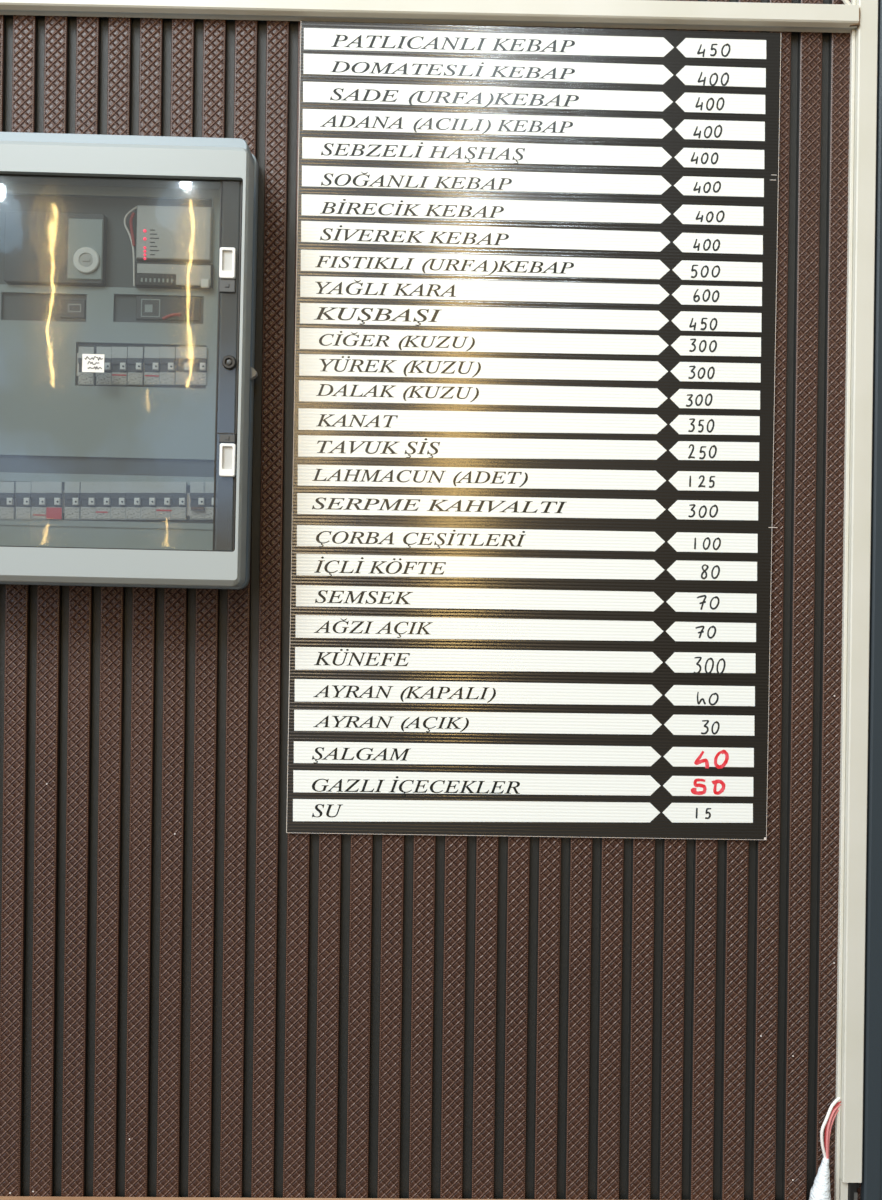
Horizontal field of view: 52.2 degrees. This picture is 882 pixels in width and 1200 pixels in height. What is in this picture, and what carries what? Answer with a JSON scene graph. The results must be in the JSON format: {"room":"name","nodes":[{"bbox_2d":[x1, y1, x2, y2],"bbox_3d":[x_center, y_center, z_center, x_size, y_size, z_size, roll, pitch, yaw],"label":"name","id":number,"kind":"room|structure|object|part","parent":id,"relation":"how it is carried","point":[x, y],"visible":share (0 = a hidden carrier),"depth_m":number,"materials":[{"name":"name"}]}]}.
{"room":"kebab restaurant","nodes":[
{"label":"kebab restaurant","id":0,"kind":"room"},
{"bbox_2d":[0,0,860,1199],"bbox_3d":[-0.524,0.117,1.009,2.021,2.450,0.031,1,0,-1],"label":"wall","id":1,"kind":"structure","parent":0,"point":[200,996],"depth_m":1.00,"materials":[{"name":"brown"}]},
{"bbox_2d":[0,132,258,588],"bbox_3d":[-0.362,-0.255,0.957,0.323,0.481,0.078,1,0,-1],"label":"electrical box","id":2,"kind":"object","parent":1,"relation":"attached to","point":[54,428],"visible":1,"depth_m":0.95,"materials":[{"name":"grey metal"}]},
{"bbox_2d":[0,482,15,519],"bbox_3d":[-0.456,-0.104,0.944,0.016,0.040,0.008,1,0,-1],"label":"circuit breaker","id":3,"kind":"object","parent":2,"relation":"attached to","point":[7,489],"visible":1,"depth_m":0.94,"materials":[{"name":"grey plastic"}]},
{"bbox_2d":[15,482,31,519],"bbox_3d":[-0.438,-0.104,0.944,0.016,0.040,0.008,1,0,-1],"label":"circuit breaker","id":4,"kind":"object","parent":2,"relation":"attached to","point":[23,489],"visible":1,"depth_m":0.94,"materials":[{"name":"grey plastic"}]},
{"bbox_2d":[31,482,46,519],"bbox_3d":[-0.422,-0.104,0.944,0.016,0.040,0.008,1,0,-1],"label":"circuit breaker","id":5,"kind":"object","parent":2,"relation":"attached to","point":[38,489],"visible":1,"depth_m":0.94,"materials":[{"name":"grey plastic"}]},
{"bbox_2d":[46,482,62,519],"bbox_3d":[-0.406,-0.104,0.944,0.016,0.040,0.008,1,0,-1],"label":"circuit breaker","id":6,"kind":"object","parent":2,"relation":"attached to","point":[54,490],"visible":1,"depth_m":0.94,"materials":[{"name":"grey plastic"}]},
{"bbox_2d":[4,211,106,286],"bbox_3d":[-0.404,-0.368,0.942,0.104,0.074,0.013,1,0,-1],"label":"meter","id":7,"kind":"object","parent":2,"relation":"attached to","point":[41,248],"visible":1,"depth_m":0.94,"materials":[{"name":"grey plastic"}]},
{"bbox_3d":[-0.371,-0.366,0.940,0.037,0.064,0.002,1,0,-1],"label":"plate","id":8,"kind":"part","parent":7,"relation":"part of","materials":[{"name":"grey plastic"}]},
{"bbox_2d":[64,482,80,519],"bbox_3d":[-0.387,-0.104,0.945,0.016,0.040,0.008,1,0,-1],"label":"circuit breaker","id":9,"kind":"object","parent":2,"relation":"attached to","point":[72,490],"visible":1,"depth_m":0.94,"materials":[{"name":"grey plastic"}]},
{"bbox_2d":[60,300,85,318],"bbox_3d":[-0.388,-0.306,0.948,0.026,0.019,0.002,1,0,-1],"label":"block","id":10,"kind":"object","parent":2,"relation":"attached to","point":[76,309],"visible":1,"depth_m":0.95,"materials":[{"name":"grey plastic"}]},
{"bbox_2d":[78,347,95,385],"bbox_3d":[-0.372,-0.246,0.945,0.016,0.040,0.008,1,0,-1],"label":"circuit breaker","id":11,"kind":"object","parent":2,"relation":"attached to","point":[85,378],"visible":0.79,"depth_m":0.94,"materials":[{"name":"grey plastic"}]},
{"bbox_2d":[80,482,95,519],"bbox_3d":[-0.370,-0.104,0.945,0.016,0.040,0.008,1,0,-1],"label":"circuit breaker","id":12,"kind":"object","parent":2,"relation":"attached to","point":[88,489],"visible":1,"depth_m":0.94,"materials":[{"name":"grey plastic"}]},
{"bbox_2d":[95,482,110,519],"bbox_3d":[-0.355,-0.104,0.945,0.016,0.040,0.008,1,0,-1],"label":"circuit breaker","id":13,"kind":"object","parent":2,"relation":"attached to","point":[103,489],"visible":1,"depth_m":0.94,"materials":[{"name":"grey plastic"}]},
{"bbox_2d":[96,347,112,385],"bbox_3d":[-0.354,-0.246,0.945,0.016,0.040,0.008,1,0,-1],"label":"circuit breaker","id":14,"kind":"object","parent":2,"relation":"attached to","point":[104,379],"visible":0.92,"depth_m":0.94,"materials":[{"name":"grey plastic"}]},
{"bbox_3d":[-0.357,-0.244,0.950,0.300,0.383,0.001,1,0,-1],"label":"plate","id":15,"kind":"part","parent":2,"relation":"part of","materials":[{"name":"grey"}]},
{"bbox_2d":[110,482,126,519],"bbox_3d":[-0.339,-0.104,0.945,0.016,0.040,0.008,1,0,-1],"label":"circuit breaker","id":16,"kind":"object","parent":2,"relation":"attached to","point":[118,489],"visible":1,"depth_m":0.94,"materials":[{"name":"grey plastic"}]},
{"bbox_2d":[111,347,127,385],"bbox_3d":[-0.338,-0.246,0.945,0.016,0.040,0.008,1,0,-1],"label":"circuit breaker","id":17,"kind":"object","parent":2,"relation":"attached to","point":[119,354],"visible":1,"depth_m":0.94,"materials":[{"name":"grey plastic"}]},
{"bbox_3d":[-0.359,-0.175,0.949,0.296,0.169,0.001,1,0,-1],"label":"mounting rail","id":18,"kind":"part","parent":2,"relation":"part of","materials":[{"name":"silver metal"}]},
{"bbox_2d":[124,206,136,285],"bbox_3d":[-0.326,-0.372,0.945,0.014,0.084,0.002,1,0,-1],"label":"wire","id":19,"kind":"object","parent":2,"relation":"attached to","point":[134,208],"visible":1,"depth_m":0.94,"materials":[{"name":"white"}]},
{"bbox_2d":[129,212,134,246],"bbox_3d":[-0.324,-0.389,0.945,0.006,0.035,0.003,1,0,-1],"label":"wire","id":20,"kind":"object","parent":2,"relation":"attached to","point":[133,213],"visible":1,"depth_m":0.94,"materials":[{"name":"red"}]},
{"bbox_2d":[126,482,141,519],"bbox_3d":[-0.323,-0.104,0.945,0.016,0.040,0.008,1,0,-1],"label":"circuit breaker","id":21,"kind":"object","parent":2,"relation":"attached to","point":[133,489],"visible":1,"depth_m":0.94,"materials":[{"name":"grey plastic"}]},
{"bbox_2d":[127,347,143,385],"bbox_3d":[-0.321,-0.246,0.945,0.016,0.040,0.008,1,0,-1],"label":"circuit breaker","id":22,"kind":"object","parent":2,"relation":"attached to","point":[135,360],"visible":1,"depth_m":0.94,"materials":[{"name":"grey plastic"}]},
{"bbox_2d":[141,482,156,519],"bbox_3d":[-0.307,-0.104,0.945,0.016,0.040,0.008,1,0,-1],"label":"circuit breaker","id":23,"kind":"object","parent":2,"relation":"attached to","point":[148,489],"visible":1,"depth_m":0.94,"materials":[{"name":"grey plastic"}]},
{"bbox_2d":[144,347,159,385],"bbox_3d":[-0.303,-0.246,0.945,0.016,0.040,0.008,1,0,-1],"label":"circuit breaker","id":24,"kind":"object","parent":2,"relation":"attached to","point":[151,354],"visible":1,"depth_m":0.94,"materials":[{"name":"grey plastic"}]},
{"bbox_2d":[156,482,171,519],"bbox_3d":[-0.291,-0.104,0.946,0.016,0.040,0.008,1,0,-1],"label":"circuit breaker","id":25,"kind":"object","parent":2,"relation":"attached to","point":[163,489],"visible":1,"depth_m":0.94,"materials":[{"name":"grey plastic"}]},
{"bbox_2d":[159,347,175,385],"bbox_3d":[-0.288,-0.246,0.946,0.016,0.040,0.008,1,0,-1],"label":"circuit breaker","id":26,"kind":"object","parent":2,"relation":"attached to","point":[167,358],"visible":1,"depth_m":0.94,"materials":[{"name":"grey plastic"}]},
{"bbox_2d":[136,296,200,320],"bbox_3d":[-0.288,-0.307,0.948,0.067,0.025,0.005,1,0,-1],"label":"block","id":27,"kind":"object","parent":2,"relation":"attached to","point":[147,307],"visible":1,"depth_m":0.95,"materials":[{"name":"grey plastic"}]},
{"bbox_3d":[-0.306,-0.307,0.948,0.020,0.019,0.001,1,0,-1],"label":"plate","id":28,"kind":"part","parent":27,"relation":"part of","materials":[{"name":"grey plastic"}]},
{"bbox_2d":[135,205,213,289],"bbox_3d":[-0.279,-0.369,0.944,0.080,0.085,0.012,1,0,-1],"label":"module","id":29,"kind":"object","parent":2,"relation":"attached to","point":[174,243],"visible":1,"depth_m":0.94,"materials":[{"name":"grey plastic"}]},
{"bbox_3d":[-0.279,-0.384,0.945,0.078,0.056,0.010,1,0,-1],"label":"casing","id":30,"kind":"part","parent":29,"relation":"part of","materials":[{"name":"grey plastic"}]},
{"bbox_2d":[171,482,186,519],"bbox_3d":[-0.276,-0.104,0.946,0.016,0.040,0.008,1,0,-1],"label":"circuit breaker","id":31,"kind":"object","parent":2,"relation":"attached to","point":[178,489],"visible":1,"depth_m":0.95,"materials":[{"name":"grey plastic"}]},
{"bbox_2d":[175,347,191,385],"bbox_3d":[-0.271,-0.246,0.946,0.016,0.040,0.008,1,0,-1],"label":"circuit breaker","id":32,"kind":"object","parent":2,"relation":"attached to","point":[183,354],"visible":1,"depth_m":0.95,"materials":[{"name":"grey plastic"}]},
{"bbox_2d":[190,482,204,519],"bbox_3d":[-0.256,-0.104,0.946,0.016,0.040,0.008,1,0,-1],"label":"circuit breaker","id":33,"kind":"object","parent":2,"relation":"attached to","point":[197,502],"visible":1,"depth_m":0.94,"materials":[{"name":"grey plastic"}]},
{"bbox_3d":[-0.255,-0.096,0.944,0.013,0.003,0.005,1,0,-1],"label":"brown lever","id":34,"kind":"part","parent":33,"relation":"part of","materials":[{"name":"plastic"}]},
{"bbox_2d":[191,347,206,385],"bbox_3d":[-0.254,-0.246,0.946,0.016,0.040,0.008,1,0,-1],"label":"circuit breaker","id":35,"kind":"object","parent":2,"relation":"attached to","point":[199,354],"visible":1,"depth_m":0.95,"materials":[{"name":"grey plastic"}]},
{"bbox_2d":[203,482,213,519],"bbox_3d":[-0.242,-0.104,0.946,0.016,0.040,0.008,1,0,-1],"label":"circuit breaker","id":36,"kind":"object","parent":2,"relation":"attached to","point":[208,487],"visible":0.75,"depth_m":0.94,"materials":[{"name":"grey plastic"}]},
{"bbox_2d":[0,1196,565,1199],"bbox_3d":[-0.548,0.704,0.989,1.988,0.090,0.012,1,0,-1],"label":"baseboard","id":37,"kind":"structure","parent":1,"relation":"attached to","point":[1,1197],"depth_m":1.00,"materials":[{"name":"brown wood"}]},
{"bbox_2d":[0,0,859,32],"bbox_3d":[-0.474,-0.657,0.987,1.872,0.025,0.014,1,0,-1],"label":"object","id":38,"kind":"object","parent":1,"relation":"attached to","point":[644,14],"visible":1,"depth_m":0.99,"materials":[{"name":"beige plastic"}]},
{"bbox_2d":[286,21,780,839],"bbox_3d":[0.105,-0.186,0.999,0.544,0.902,0.005,1,0,-1],"label":"price board","id":39,"kind":"object","parent":1,"relation":"attached to","point":[536,267],"visible":1,"depth_m":1.00,"materials":[{"name":"black"}]},
{"bbox_2d":[842,0,851,4],"bbox_3d":[0.449,-0.666,0.999,0.022,0.032,0.006,1,0,-4],"label":"cable","id":40,"kind":"object","parent":1,"relation":"attached to","point":[846,2],"visible":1,"depth_m":1.00,"materials":[{"name":"beige plastic"}]},
{"bbox_2d":[834,0,877,1199],"bbox_3d":[0.464,-0.155,1.000,0.026,1.858,0.012,1,0,-1],"label":"door frame","id":41,"kind":"structure","parent":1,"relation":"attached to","point":[863,39],"depth_m":0.99,"materials":[{"name":"beige plastic"}]},
{"bbox_2d":[809,1097,840,1199],"bbox_3d":[0.424,0.621,0.992,0.043,0.137,0.025,1,0,-1],"label":"cable bundle","id":42,"kind":"object","parent":41,"relation":"attached to","point":[820,1190],"visible":1,"depth_m":0.99,"materials":[{"name":"white plastic"}]},
{"bbox_2d":[860,0,881,1199],"bbox_3d":[0.826,0.135,1.030,0.700,2.450,0.060,1,0,-1],"label":"trim","id":43,"kind":"structure","parent":1,"relation":"attached to","point":[871,1185],"depth_m":1.00,"materials":[{"name":"grey metal"}]}
]}

